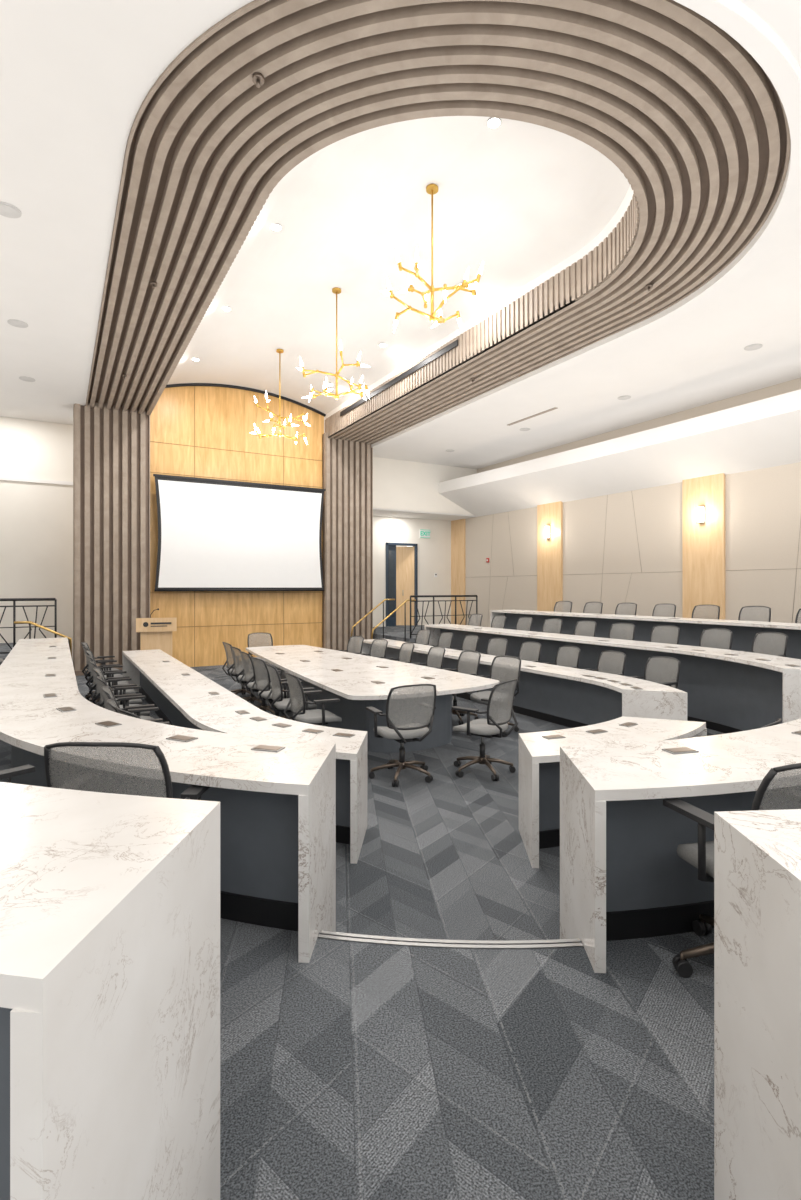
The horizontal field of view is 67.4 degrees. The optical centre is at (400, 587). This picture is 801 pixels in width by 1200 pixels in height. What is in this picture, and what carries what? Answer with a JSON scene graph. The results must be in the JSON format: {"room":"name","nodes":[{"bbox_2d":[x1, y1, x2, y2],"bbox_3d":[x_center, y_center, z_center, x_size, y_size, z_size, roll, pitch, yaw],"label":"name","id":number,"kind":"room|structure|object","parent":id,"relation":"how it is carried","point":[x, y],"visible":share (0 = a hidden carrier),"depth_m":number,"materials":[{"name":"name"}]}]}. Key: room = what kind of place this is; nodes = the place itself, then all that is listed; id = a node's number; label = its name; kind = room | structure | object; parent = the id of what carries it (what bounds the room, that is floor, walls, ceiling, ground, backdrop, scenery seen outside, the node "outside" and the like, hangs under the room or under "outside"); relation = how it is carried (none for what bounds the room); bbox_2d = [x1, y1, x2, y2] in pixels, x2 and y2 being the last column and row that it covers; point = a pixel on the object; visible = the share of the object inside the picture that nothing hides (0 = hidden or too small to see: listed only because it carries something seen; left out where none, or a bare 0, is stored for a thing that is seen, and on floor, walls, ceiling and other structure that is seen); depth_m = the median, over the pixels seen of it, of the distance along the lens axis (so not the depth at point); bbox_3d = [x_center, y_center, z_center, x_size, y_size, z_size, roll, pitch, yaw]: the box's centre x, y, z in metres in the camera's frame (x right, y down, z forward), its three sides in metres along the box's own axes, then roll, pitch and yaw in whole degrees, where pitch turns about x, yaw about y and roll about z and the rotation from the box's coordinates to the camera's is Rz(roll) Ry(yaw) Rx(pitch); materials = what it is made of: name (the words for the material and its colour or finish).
{"room":"lecture hall","nodes":[
{"label":"lecture hall","id":0,"kind":"room"},
{"bbox_2d":[0,416,72,661],"bbox_3d":[-9.696,-1.090,13.409,5.300,5.900,0.190,0,0,-30],"label":"wall","id":1,"kind":"structure","parent":0,"point":[36,457],"depth_m":14.03,"materials":[{"name":"paint"}]},
{"bbox_2d":[150,386,476,666],"bbox_3d":[-2.453,-1.590,18.067,10.300,6.900,4.406,0,0,-30],"label":"wall","id":2,"kind":"structure","parent":0,"point":[196,431],"depth_m":15.00,"materials":[{"name":"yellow wood"}]},
{"bbox_2d":[153,474,325,591],"bbox_3d":[-3.802,-1.235,14.567,4.140,2.630,0.320,0,0,-30],"label":"projection screen","id":3,"kind":"object","parent":2,"relation":"attached to","point":[214,534],"visible":1,"depth_m":14.35,"materials":[{"name":"fabric"}]},
{"bbox_2d":[165,383,325,416],"bbox_3d":[-3.841,-4.711,14.694,4.318,0.419,0.070,0,0,-30],"label":"trim","id":4,"kind":"structure","parent":2,"relation":"attached to","point":[183,384],"depth_m":14.69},
{"bbox_2d":[386,542,417,626],"bbox_3d":[-0.062,-0.115,20.129,1.200,2.750,0.476,0,0,-30],"label":"door","id":5,"kind":"structure","parent":2,"relation":"in","point":[401,562],"depth_m":20.26,"materials":[{"name":"brown wood"}]},
{"bbox_2d":[420,529,429,537],"bbox_3d":[0.839,-1.840,20.394,0.407,0.280,0.039,0,0,-30],"label":"exit sign","id":6,"kind":"object","parent":2,"relation":"attached to","point":[423,533],"visible":1,"depth_m":20.37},
{"bbox_2d":[0,625,725,1199],"bbox_3d":[-0.132,1.560,7.876,16.400,0.600,21.000,0,0,-30],"label":"floor","id":7,"kind":"structure","parent":0,"point":[357,1070],"depth_m":2.11,"materials":[{"name":"carpet"}]},
{"bbox_2d":[0,765,34,778],"bbox_3d":[-2.146,1.081,2.996,0.645,0.957,0.664,0,0,36],"label":"office chair","id":8,"kind":"object","parent":7,"relation":"on","point":[11,772],"visible":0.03,"depth_m":2.89,"materials":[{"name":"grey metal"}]},
{"bbox_2d":[0,598,56,653],"bbox_3d":[-7.523,0.723,10.500,2.615,1.075,0.050,0,0,-30],"label":"guard railing","id":9,"kind":"object","parent":7,"relation":"on","point":[14,600],"visible":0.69,"depth_m":10.90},
{"bbox_2d":[14,621,71,656],"bbox_3d":[-5.891,1.199,9.909,0.831,1.322,0.093,0,0,-37],"label":"stair handrail","id":10,"kind":"object","parent":7,"relation":"on","point":[15,622],"visible":0.62,"depth_m":9.88,"materials":[{"name":"gold metal"}]},
{"bbox_2d":[81,642,118,699],"bbox_3d":[-4.988,1.381,10.073,0.664,0.957,0.645,0,0,-24],"label":"office chair","id":11,"kind":"object","parent":7,"relation":"on","point":[88,664],"visible":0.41,"depth_m":9.95,"materials":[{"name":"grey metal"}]},
{"bbox_2d":[83,646,123,703],"bbox_3d":[-4.620,1.381,9.431,0.664,0.957,0.645,0,0,-30],"label":"office chair","id":12,"kind":"object","parent":7,"relation":"on","point":[85,647],"visible":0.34,"depth_m":9.41,"materials":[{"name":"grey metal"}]},
{"bbox_2d":[85,650,128,689],"bbox_3d":[-4.252,1.381,8.789,0.664,0.957,0.645,0,0,-24],"label":"office chair","id":13,"kind":"object","parent":7,"relation":"on","point":[92,677],"visible":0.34,"depth_m":8.67,"materials":[{"name":"grey fabric"}]},
{"bbox_2d":[0,782,219,1199],"bbox_3d":[-4.259,1.036,4.468,1.848,1.048,10.502,0,0,-41],"label":"desk","id":14,"kind":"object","parent":7,"relation":"on","point":[110,902],"depth_m":1.06,"materials":[{"name":"stone"}]},
{"bbox_2d":[73,401,149,675],"bbox_3d":[-6.416,-1.090,13.346,1.510,5.900,0.660,0,0,-30],"label":"column","id":15,"kind":"structure","parent":7,"relation":"on","point":[111,448],"depth_m":13.10,"materials":[{"name":"wood"}]},
{"bbox_2d":[87,655,135,697],"bbox_3d":[-3.884,1.381,8.147,0.664,0.957,0.645,0,0,-28],"label":"office chair","id":16,"kind":"object","parent":7,"relation":"on","point":[128,691],"visible":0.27,"depth_m":8.04,"materials":[{"name":"grey fabric"}]},
{"bbox_2d":[90,661,142,706],"bbox_3d":[-3.517,1.381,7.505,0.664,0.957,0.645,0,0,-30],"label":"office chair","id":17,"kind":"object","parent":7,"relation":"on","point":[134,701],"visible":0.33,"depth_m":7.38,"materials":[{"name":"grey fabric"}]},
{"bbox_2d":[93,667,149,715],"bbox_3d":[-3.149,1.381,6.863,0.664,0.957,0.645,0,0,-25],"label":"office chair","id":18,"kind":"object","parent":7,"relation":"on","point":[146,713],"visible":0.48,"depth_m":6.77,"materials":[{"name":"grey fabric"}]},
{"bbox_2d":[96,676,154,719],"bbox_3d":[-2.781,1.381,6.220,0.664,0.957,0.645,0,0,-32],"label":"office chair","id":19,"kind":"object","parent":7,"relation":"on","point":[101,679],"visible":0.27,"depth_m":6.30,"materials":[{"name":"grey fabric"}]},
{"bbox_2d":[44,742,209,799],"bbox_3d":[-1.181,1.081,2.664,0.645,0.957,0.664,0,0,2],"label":"office chair","id":20,"kind":"object","parent":7,"relation":"on","point":[194,792],"visible":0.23,"depth_m":2.43,"materials":[{"name":"plastic"}]},
{"bbox_2d":[116,707,140,718],"bbox_3d":[-1.849,1.381,4.684,0.664,0.957,0.645,0,0,-43],"label":"office chair","id":21,"kind":"object","parent":7,"relation":"on","point":[117,708],"visible":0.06,"depth_m":4.38,"materials":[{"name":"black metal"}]},
{"bbox_2d":[101,686,162,721],"bbox_3d":[-2.413,1.381,5.578,0.664,0.957,0.645,0,0,-26],"label":"office chair","id":22,"kind":"object","parent":7,"relation":"on","point":[112,696],"visible":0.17,"depth_m":5.68,"materials":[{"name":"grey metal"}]},
{"bbox_2d":[107,699,169,724],"bbox_3d":[-2.046,1.381,4.936,0.664,0.957,0.645,0,0,-28],"label":"office chair","id":23,"kind":"object","parent":7,"relation":"on","point":[108,700],"visible":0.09,"depth_m":4.97,"materials":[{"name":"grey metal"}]},
{"bbox_2d":[136,608,176,655],"bbox_3d":[-5.014,1.140,12.335,0.760,1.440,0.570,0,0,-22],"label":"lectern","id":24,"kind":"object","parent":7,"relation":"on","point":[155,633],"visible":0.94,"depth_m":12.13,"materials":[{"name":"brown wood"}]},
{"bbox_2d":[0,637,335,962],"bbox_3d":[-3.398,1.336,5.952,1.480,1.048,9.154,0,0,-37],"label":"curved desk","id":25,"kind":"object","parent":7,"relation":"on","point":[276,797],"depth_m":2.88,"materials":[{"name":"stone"}]},
{"bbox_2d":[222,642,259,694],"bbox_3d":[-2.669,1.381,10.168,0.664,0.957,0.645,0,0,-31],"label":"office chair","id":26,"kind":"object","parent":7,"relation":"on","point":[242,690],"visible":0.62,"depth_m":10.10,"materials":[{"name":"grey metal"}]},
{"bbox_2d":[122,649,366,863],"bbox_3d":[-2.465,1.486,7.439,1.096,0.748,8.040,0,0,-30],"label":"countertop","id":27,"kind":"structure","parent":7,"relation":"on","point":[183,696],"depth_m":5.11,"materials":[{"name":"stone"}]},
{"bbox_2d":[230,646,272,705],"bbox_3d":[-2.332,1.381,9.439,0.664,0.957,0.645,0,0,-32],"label":"office chair","id":28,"kind":"object","parent":7,"relation":"on","point":[251,698],"visible":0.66,"depth_m":9.37,"materials":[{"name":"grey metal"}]},
{"bbox_2d":[248,632,273,676],"bbox_3d":[-2.710,1.381,11.876,0.645,0.957,0.664,0,0,-30],"label":"office chair","id":29,"kind":"object","parent":7,"relation":"on","point":[251,654],"visible":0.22,"depth_m":11.93,"materials":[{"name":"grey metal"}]},
{"bbox_2d":[239,651,283,713],"bbox_3d":[-1.991,1.381,8.712,0.664,0.957,0.645,0,0,-30],"label":"office chair","id":30,"kind":"object","parent":7,"relation":"on","point":[261,684],"visible":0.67,"depth_m":8.64,"materials":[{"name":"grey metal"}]},
{"bbox_2d":[250,657,297,719],"bbox_3d":[-1.645,1.381,7.989,0.664,0.957,0.645,0,0,-34],"label":"office chair","id":31,"kind":"object","parent":7,"relation":"on","point":[263,694],"visible":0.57,"depth_m":7.85,"materials":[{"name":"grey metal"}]},
{"bbox_2d":[266,663,316,713],"bbox_3d":[-1.292,1.381,7.269,0.664,0.957,0.645,0,0,-24],"label":"office chair","id":32,"kind":"object","parent":7,"relation":"on","point":[280,705],"visible":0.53,"depth_m":7.12,"materials":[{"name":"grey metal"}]},
{"bbox_2d":[283,671,341,725],"bbox_3d":[-0.930,1.381,6.555,0.664,0.957,0.645,0,0,-26],"label":"office chair","id":33,"kind":"object","parent":7,"relation":"on","point":[322,716],"visible":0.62,"depth_m":6.40,"materials":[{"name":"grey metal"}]},
{"bbox_2d":[322,432,372,652],"bbox_3d":[-1.487,-1.090,16.169,1.390,5.900,0.660,0,0,-30],"label":"column","id":34,"kind":"structure","parent":7,"relation":"on","point":[347,469],"depth_m":15.89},
{"bbox_2d":[337,636,363,653],"bbox_3d":[-1.033,1.381,11.105,0.664,0.957,0.645,0,0,-36],"label":"office chair","id":35,"kind":"object","parent":7,"relation":"on","point":[352,636],"visible":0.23,"depth_m":11.32,"materials":[{"name":"grey metal"}]},
{"bbox_2d":[246,645,499,752],"bbox_3d":[-0.992,1.487,9.077,2.000,0.746,5.860,0,0,-30],"label":"conference table","id":36,"kind":"object","parent":7,"relation":"on","point":[360,682],"visible":0.88,"depth_m":7.21,"materials":[{"name":"stone"}]},
{"bbox_2d":[351,599,394,652],"bbox_3d":[-0.726,1.074,15.833,1.322,1.572,0.044,0,0,-30],"label":"stair handrail","id":37,"kind":"object","parent":7,"relation":"on","point":[367,614],"visible":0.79,"depth_m":15.76,"materials":[{"name":"gold metal"}]},
{"bbox_2d":[360,639,387,657],"bbox_3d":[-0.574,1.381,10.446,0.664,0.957,0.645,0,0,-34],"label":"office chair","id":38,"kind":"object","parent":7,"relation":"on","point":[375,639],"visible":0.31,"depth_m":10.66,"materials":[{"name":"grey metal"}]},
{"bbox_2d":[371,599,415,641],"bbox_3d":[-0.176,1.074,14.823,1.272,1.572,0.044,0,0,-30],"label":"stair handrail","id":39,"kind":"object","parent":7,"relation":"on","point":[405,601],"visible":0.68,"depth_m":14.80,"materials":[{"name":"gold metal"}]},
{"bbox_2d":[383,642,413,662],"bbox_3d":[-0.120,1.381,9.784,0.664,0.957,0.645,0,0,-22],"label":"office chair","id":40,"kind":"object","parent":7,"relation":"on","point":[398,658],"visible":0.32,"depth_m":10.03,"materials":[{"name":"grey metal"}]},
{"bbox_2d":[366,684,435,786],"bbox_3d":[0.016,1.381,5.907,0.645,0.957,0.664,0,0,-24],"label":"office chair","id":41,"kind":"object","parent":7,"relation":"on","point":[411,732],"visible":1,"depth_m":5.78,"materials":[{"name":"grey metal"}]},
{"bbox_2d":[411,630,430,644],"bbox_3d":[0.289,1.381,12.819,0.664,0.957,0.645,0,0,-31],"label":"office chair","id":42,"kind":"object","parent":7,"relation":"on","point":[419,630],"visible":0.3,"depth_m":12.85,"materials":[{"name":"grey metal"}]},
{"bbox_2d":[411,646,445,668],"bbox_3d":[0.329,1.381,9.119,0.664,0.957,0.645,0,0,-24],"label":"office chair","id":43,"kind":"object","parent":7,"relation":"on","point":[426,663],"visible":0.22,"depth_m":9.35,"materials":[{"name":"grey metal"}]},
{"bbox_2d":[429,632,452,648],"bbox_3d":[0.707,1.381,12.090,0.664,0.957,0.645,0,0,-26],"label":"office chair","id":44,"kind":"object","parent":7,"relation":"on","point":[443,632],"visible":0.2,"depth_m":12.26,"materials":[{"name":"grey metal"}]},
{"bbox_2d":[410,595,477,638],"bbox_3d":[1.142,0.723,15.462,2.085,1.075,0.050,0,0,-30],"label":"guard railing","id":45,"kind":"object","parent":7,"relation":"on","point":[433,596],"visible":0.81,"depth_m":15.44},
{"bbox_2d":[318,930,582,948],"bbox_3d":[0.214,1.572,2.646,1.165,0.036,0.094,0,0,3],"label":"trim","id":46,"kind":"structure","parent":7,"relation":"attached to","point":[385,940],"depth_m":2.63,"materials":[{"name":"metal"}]},
{"bbox_2d":[443,650,480,724],"bbox_3d":[0.770,1.381,8.450,0.664,0.957,0.645,0,0,-28],"label":"office chair","id":47,"kind":"object","parent":7,"relation":"on","point":[454,712],"visible":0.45,"depth_m":8.41,"materials":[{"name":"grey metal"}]},
{"bbox_2d":[454,635,478,652],"bbox_3d":[1.125,1.381,11.361,0.664,0.957,0.645,0,0,-25],"label":"office chair","id":48,"kind":"object","parent":7,"relation":"on","point":[467,635],"visible":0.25,"depth_m":11.61,"materials":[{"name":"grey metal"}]},
{"bbox_2d":[451,679,517,780],"bbox_3d":[0.832,1.381,6.075,0.664,0.957,0.645,0,0,38],"label":"office chair","id":49,"kind":"object","parent":7,"relation":"on","point":[488,728],"visible":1,"depth_m":5.98,"materials":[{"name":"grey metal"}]},
{"bbox_2d":[479,638,507,655],"bbox_3d":[1.542,1.381,10.632,0.664,0.957,0.645,0,0,-34],"label":"office chair","id":50,"kind":"object","parent":7,"relation":"on","point":[492,638],"visible":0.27,"depth_m":10.88,"materials":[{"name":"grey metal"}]},
{"bbox_2d":[470,655,521,736],"bbox_3d":[1.204,1.381,7.777,0.664,0.957,0.645,0,0,-37],"label":"office chair","id":51,"kind":"object","parent":7,"relation":"on","point":[476,697],"visible":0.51,"depth_m":7.75,"materials":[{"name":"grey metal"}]},
{"bbox_2d":[491,615,505,628],"bbox_3d":[1.955,1.081,13.150,0.664,0.957,0.645,0,0,-25],"label":"office chair","id":52,"kind":"object","parent":7,"relation":"on","point":[496,615],"visible":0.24,"depth_m":13.35,"materials":[{"name":"grey metal"}]},
{"bbox_2d":[359,639,686,727],"bbox_3d":[1.173,1.486,9.743,0.860,0.748,7.657,0,0,-30],"label":"countertop","id":53,"kind":"structure","parent":7,"relation":"on","point":[570,697],"depth_m":8.15,"materials":[{"name":"stone"}]},
{"bbox_2d":[507,641,541,661],"bbox_3d":[1.959,1.381,9.903,0.664,0.957,0.645,0,0,-29],"label":"office chair","id":54,"kind":"object","parent":7,"relation":"on","point":[529,641],"visible":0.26,"depth_m":10.12,"materials":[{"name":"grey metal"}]},
{"bbox_2d":[516,617,532,630],"bbox_3d":[2.373,1.081,12.421,0.664,0.957,0.645,0,0,-25],"label":"office chair","id":55,"kind":"object","parent":7,"relation":"on","point":[520,617],"visible":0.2,"depth_m":12.48,"materials":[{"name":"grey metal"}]},
{"bbox_2d":[542,618,562,633],"bbox_3d":[2.790,1.081,11.693,0.664,0.957,0.645,0,0,-30],"label":"office chair","id":56,"kind":"object","parent":7,"relation":"on","point":[550,618],"visible":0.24,"depth_m":11.89,"materials":[{"name":"grey plastic"}]},
{"bbox_2d":[544,646,580,667],"bbox_3d":[2.377,1.381,9.174,0.664,0.957,0.645,0,0,-25],"label":"office chair","id":57,"kind":"object","parent":7,"relation":"on","point":[555,663],"visible":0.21,"depth_m":9.41,"materials":[{"name":"grey plastic"}]},
{"bbox_2d":[554,601,571,611],"bbox_3d":[3.577,0.780,13.780,0.664,0.957,0.645,0,0,-34],"label":"office chair","id":58,"kind":"object","parent":7,"relation":"on","point":[558,601],"visible":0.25,"depth_m":13.98,"materials":[{"name":"grey plastic"}]},
{"bbox_2d":[574,620,596,636],"bbox_3d":[3.207,1.081,10.964,0.664,0.957,0.645,0,0,-28],"label":"office chair","id":59,"kind":"object","parent":7,"relation":"on","point":[583,620],"visible":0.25,"depth_m":11.12,"materials":[{"name":"grey plastic"}]},
{"bbox_2d":[583,602,602,613],"bbox_3d":[4.014,0.780,13.016,0.664,0.957,0.645,0,0,-30],"label":"office chair","id":60,"kind":"object","parent":7,"relation":"on","point":[587,602],"visible":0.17,"depth_m":13.15,"materials":[{"name":"grey plastic"}]},
{"bbox_2d":[584,651,625,675],"bbox_3d":[2.794,1.381,8.445,0.664,0.957,0.645,0,0,-25],"label":"office chair","id":61,"kind":"object","parent":7,"relation":"on","point":[597,669],"visible":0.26,"depth_m":8.65,"materials":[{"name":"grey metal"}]},
{"bbox_2d":[425,624,800,733],"bbox_3d":[2.861,1.336,9.840,1.216,1.048,8.612,0,0,-25],"label":"countertop","id":62,"kind":"structure","parent":7,"relation":"on","point":[731,691],"depth_m":8.14,"materials":[{"name":"stone"}]},
{"bbox_2d":[519,716,706,867],"bbox_3d":[1.628,1.486,4.644,1.964,0.748,0.721,0,0,-30],"label":"countertop","id":63,"kind":"structure","parent":7,"relation":"on","point":[539,752],"depth_m":4.34,"materials":[{"name":"stone"}]},
{"bbox_2d":[609,623,634,639],"bbox_3d":[3.625,1.081,10.235,0.664,0.957,0.645,0,0,-31],"label":"office chair","id":64,"kind":"object","parent":7,"relation":"on","point":[614,623],"visible":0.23,"depth_m":10.38,"materials":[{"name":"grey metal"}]},
{"bbox_2d":[615,603,636,614],"bbox_3d":[4.452,0.780,12.252,0.664,0.957,0.645,0,0,-31],"label":"office chair","id":65,"kind":"object","parent":7,"relation":"on","point":[619,603],"visible":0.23,"depth_m":12.33,"materials":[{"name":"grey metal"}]},
{"bbox_2d":[490,610,800,658],"bbox_3d":[4.591,1.036,9.934,1.524,1.048,9.792,0,0,-22],"label":"countertop","id":66,"kind":"structure","parent":7,"relation":"on","point":[691,629],"depth_m":10.38,"materials":[{"name":"stone"}]},
{"bbox_2d":[628,656,679,688],"bbox_3d":[3.212,1.381,7.716,0.664,0.957,0.645,0,0,-29],"label":"office chair","id":67,"kind":"object","parent":7,"relation":"on","point":[649,658],"visible":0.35,"depth_m":7.71,"materials":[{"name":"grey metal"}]},
{"bbox_2d":[652,604,675,616],"bbox_3d":[4.889,0.780,11.489,0.664,0.957,0.645,0,0,-27],"label":"office chair","id":68,"kind":"object","parent":7,"relation":"on","point":[657,604],"visible":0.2,"depth_m":11.65,"materials":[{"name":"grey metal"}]},
{"bbox_2d":[650,625,679,643],"bbox_3d":[4.042,1.081,9.506,0.664,0.957,0.645,0,0,-31],"label":"office chair","id":69,"kind":"object","parent":7,"relation":"on","point":[658,625],"visible":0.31,"depth_m":9.65,"materials":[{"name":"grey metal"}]},
{"bbox_2d":[560,718,800,972],"bbox_3d":[2.373,1.336,3.507,3.820,1.048,1.069,0,0,-30],"label":"curved desk","id":70,"kind":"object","parent":7,"relation":"on","point":[623,876],"depth_m":2.71,"materials":[{"name":"stone"}]},
{"bbox_2d":[692,605,719,618],"bbox_3d":[5.326,0.780,10.725,0.664,0.957,0.645,0,0,-32],"label":"office chair","id":71,"kind":"object","parent":7,"relation":"on","point":[697,605],"visible":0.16,"depth_m":10.82,"materials":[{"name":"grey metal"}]},
{"bbox_2d":[699,628,732,649],"bbox_3d":[4.460,1.081,8.777,0.664,0.957,0.645,0,0,-26],"label":"office chair","id":72,"kind":"object","parent":7,"relation":"on","point":[731,635],"visible":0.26,"depth_m":8.90,"materials":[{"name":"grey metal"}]},
{"bbox_2d":[663,763,800,977],"bbox_3d":[1.441,1.081,2.413,0.645,0.957,0.664,0,0,-16],"label":"office chair","id":73,"kind":"object","parent":7,"relation":"on","point":[700,854],"visible":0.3,"depth_m":2.40,"materials":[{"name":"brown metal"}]},
{"bbox_2d":[738,606,770,621],"bbox_3d":[5.763,0.780,9.962,0.664,0.957,0.645,0,0,-33],"label":"office chair","id":74,"kind":"object","parent":7,"relation":"on","point":[745,606],"visible":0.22,"depth_m":10.12,"materials":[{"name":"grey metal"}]},
{"bbox_2d":[714,809,800,1199],"bbox_3d":[3.228,1.036,2.199,5.853,1.048,1.317,0,0,-32],"label":"countertop","id":75,"kind":"structure","parent":7,"relation":"on","point":[757,853],"depth_m":1.22,"materials":[{"name":"stone"}]},
{"bbox_2d":[744,632,787,656],"bbox_3d":[4.790,1.081,8.070,0.664,0.957,0.645,0,0,-18],"label":"office chair","id":76,"kind":"object","parent":7,"relation":"on","point":[756,635],"visible":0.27,"depth_m":8.12,"materials":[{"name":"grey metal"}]},
{"bbox_2d":[761,718,781,727],"bbox_3d":[2.337,1.381,4.303,0.645,0.957,0.664,0,0,-44],"label":"office chair","id":77,"kind":"object","parent":7,"relation":"on","point":[778,720],"visible":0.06,"depth_m":4.03,"materials":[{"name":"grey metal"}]},
{"bbox_2d":[0,0,800,468],"bbox_3d":[-0.132,-4.025,7.876,16.400,0.430,21.000,0,0,-30],"label":"ceiling","id":78,"kind":"structure","parent":0,"point":[76,76],"depth_m":7.34,"materials":[{"name":"paint"}]},
{"bbox_2d":[0,202,21,217],"bbox_3d":[-4.068,-3.901,6.198,0.260,0.018,0.260,0,0,-30],"label":"ceiling speaker","id":79,"kind":"object","parent":78,"relation":"in","point":[8,210],"depth_m":6.20},
{"bbox_2d":[7,319,27,327],"bbox_3d":[-5.652,-3.901,8.863,0.260,0.018,0.260,0,0,-30],"label":"ceiling speaker","id":80,"kind":"object","parent":78,"relation":"in","point":[17,323],"depth_m":8.83},
{"bbox_2d":[19,376,34,381],"bbox_3d":[-6.977,-3.901,11.216,0.260,0.018,0.260,0,0,-30],"label":"ceiling speaker","id":81,"kind":"object","parent":78,"relation":"in","point":[28,379],"depth_m":11.20},
{"bbox_2d":[150,281,156,288],"bbox_3d":[-3.147,-3.853,7.647,0.090,0.070,0.090,0,0,-30],"label":"sprinkler","id":82,"kind":"object","parent":78,"relation":"attached to","point":[153,284],"visible":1,"depth_m":7.63,"materials":[{"name":"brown metal"}]},
{"bbox_2d":[222,306,230,310],"bbox_3d":[-2.949,-4.738,10.180,0.140,0.018,0.140,0,0,-30],"label":"recessed light","id":83,"kind":"object","parent":78,"relation":"in","point":[226,308],"visible":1,"depth_m":10.16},
{"bbox_2d":[252,72,263,87],"bbox_3d":[-1.082,-3.853,4.566,0.090,0.070,0.090,0,0,-30],"label":"sprinkler","id":84,"kind":"object","parent":78,"relation":"attached to","point":[257,78],"visible":1,"depth_m":4.55,"materials":[{"name":"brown metal"}]},
{"bbox_2d":[271,223,281,230],"bbox_3d":[-1.632,-4.738,7.881,0.140,0.018,0.140,0,0,-30],"label":"recessed light","id":85,"kind":"object","parent":78,"relation":"in","point":[276,227],"visible":1,"depth_m":7.87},
{"bbox_2d":[250,349,310,443],"bbox_3d":[-2.455,-3.973,12.430,1.083,1.884,1.267,0,0,7],"label":"chandelier","id":86,"kind":"object","parent":78,"relation":"hanging from","point":[279,351],"visible":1,"depth_m":12.38,"materials":[{"name":"gold metal"}]},
{"bbox_2d":[296,287,369,400],"bbox_3d":[-1.109,-3.923,9.838,1.295,1.983,1.075,0,0,-30],"label":"chandelier","id":87,"kind":"object","parent":78,"relation":"hanging from","point":[336,290],"visible":1,"depth_m":9.86,"materials":[{"name":"gold metal"}]},
{"bbox_2d":[340,338,457,415],"bbox_3d":[-0.245,-4.300,12.651,0.030,0.120,5.000,0,0,-30],"label":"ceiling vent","id":88,"kind":"object","parent":78,"relation":"in","point":[454,343],"visible":1,"depth_m":12.04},
{"bbox_2d":[381,184,482,332],"bbox_3d":[0.395,-4.063,7.397,1.382,1.704,1.127,0,0,-30],"label":"chandelier","id":89,"kind":"object","parent":78,"relation":"hanging from","point":[431,189],"visible":1,"depth_m":7.35,"materials":[{"name":"gold metal"}]},
{"bbox_2d":[86,0,790,444],"bbox_3d":[-0.819,-4.155,9.418,6.880,0.530,12.240,0,0,-30],"label":"slatted ceiling feature","id":90,"kind":"object","parent":78,"relation":"attached to","point":[699,132],"depth_m":5.24,"materials":[{"name":"wood"}]},
{"bbox_2d":[487,117,500,127],"bbox_3d":[0.986,-4.906,6.327,0.140,0.018,0.140,0,0,-30],"label":"recessed light","id":91,"kind":"object","parent":78,"relation":"in","point":[493,122],"visible":0.95,"depth_m":6.31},
{"bbox_2d":[507,407,557,425],"bbox_3d":[2.980,-3.902,13.691,0.080,0.015,1.600,0,0,-30],"label":"ceiling vent","id":92,"kind":"object","parent":78,"relation":"in","point":[554,408],"visible":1,"depth_m":13.63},
{"bbox_2d":[618,395,630,399],"bbox_3d":[4.590,-3.901,12.309,0.260,0.018,0.260,0,0,-30],"label":"ceiling speaker","id":93,"kind":"object","parent":78,"relation":"in","point":[625,397],"depth_m":12.26},
{"bbox_2d":[645,283,652,290],"bbox_3d":[3.193,-3.853,7.706,0.090,0.070,0.090,0,0,-30],"label":"sprinkler","id":94,"kind":"object","parent":78,"relation":"attached to","point":[648,286],"visible":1,"depth_m":7.69,"materials":[{"name":"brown metal"}]},
{"bbox_2d":[744,344,762,350],"bbox_3d":[5.721,-3.901,9.730,0.260,0.018,0.260,0,0,-30],"label":"ceiling speaker","id":95,"kind":"object","parent":78,"relation":"in","point":[751,347],"depth_m":9.71},
{"bbox_2d":[167,116,633,419],"bbox_3d":[-1.120,-4.730,9.943,4.400,0.620,11.070,0,0,-30],"label":"ceiling","id":96,"kind":"structure","parent":0,"point":[525,201],"depth_m":8.40,"materials":[{"name":"paint"}]},
{"bbox_2d":[439,389,800,516],"bbox_3d":[6.709,-2.840,10.929,1.493,1.000,19.500,0,0,-30],"label":"ceiling","id":97,"kind":"structure","parent":0,"point":[765,433],"depth_m":13.09,"materials":[{"name":"paint"}]},
{"bbox_2d":[465,378,800,626],"bbox_3d":[7.009,-1.090,12.052,0.156,5.900,21.150,0,0,-30],"label":"wall","id":98,"kind":"structure","parent":0,"point":[625,548],"depth_m":14.10,"materials":[{"name":"paint"}]},
{"bbox_2d":[451,519,464,624],"bbox_3d":[1.939,-0.590,20.701,0.060,3.700,0.940,0,0,-30],"label":"trim","id":99,"kind":"structure","parent":98,"relation":"attached to","point":[457,526],"depth_m":20.56,"materials":[{"name":"brown wood"}]},
{"bbox_2d":[545,526,549,538],"bbox_3d":[4.103,-1.560,16.755,0.105,0.360,0.120,0,0,-30],"label":"wall sconce","id":100,"kind":"object","parent":98,"relation":"attached to","point":[547,528],"visible":1,"depth_m":16.72,"materials":[{"name":"glass"}]},
{"bbox_2d":[537,501,562,611],"bbox_3d":[4.175,-0.590,16.796,0.060,3.700,0.940,0,0,-30],"label":"trim","id":101,"kind":"structure","parent":98,"relation":"attached to","point":[549,551],"depth_m":16.72,"materials":[{"name":"brown wood"}]},
{"bbox_2d":[697,506,704,522],"bbox_3d":[6.389,-1.560,12.763,0.105,0.360,0.120,0,0,-30],"label":"wall sconce","id":102,"kind":"object","parent":98,"relation":"attached to","point":[700,509],"visible":1,"depth_m":12.73,"materials":[{"name":"glass"}]},
{"bbox_2d":[682,473,724,619],"bbox_3d":[6.461,-0.590,12.804,0.060,3.700,0.940,0,0,-30],"label":"wall panel","id":103,"kind":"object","parent":98,"relation":"attached to","point":[703,544],"depth_m":12.75,"materials":[{"name":"brown wood"}]}
]}

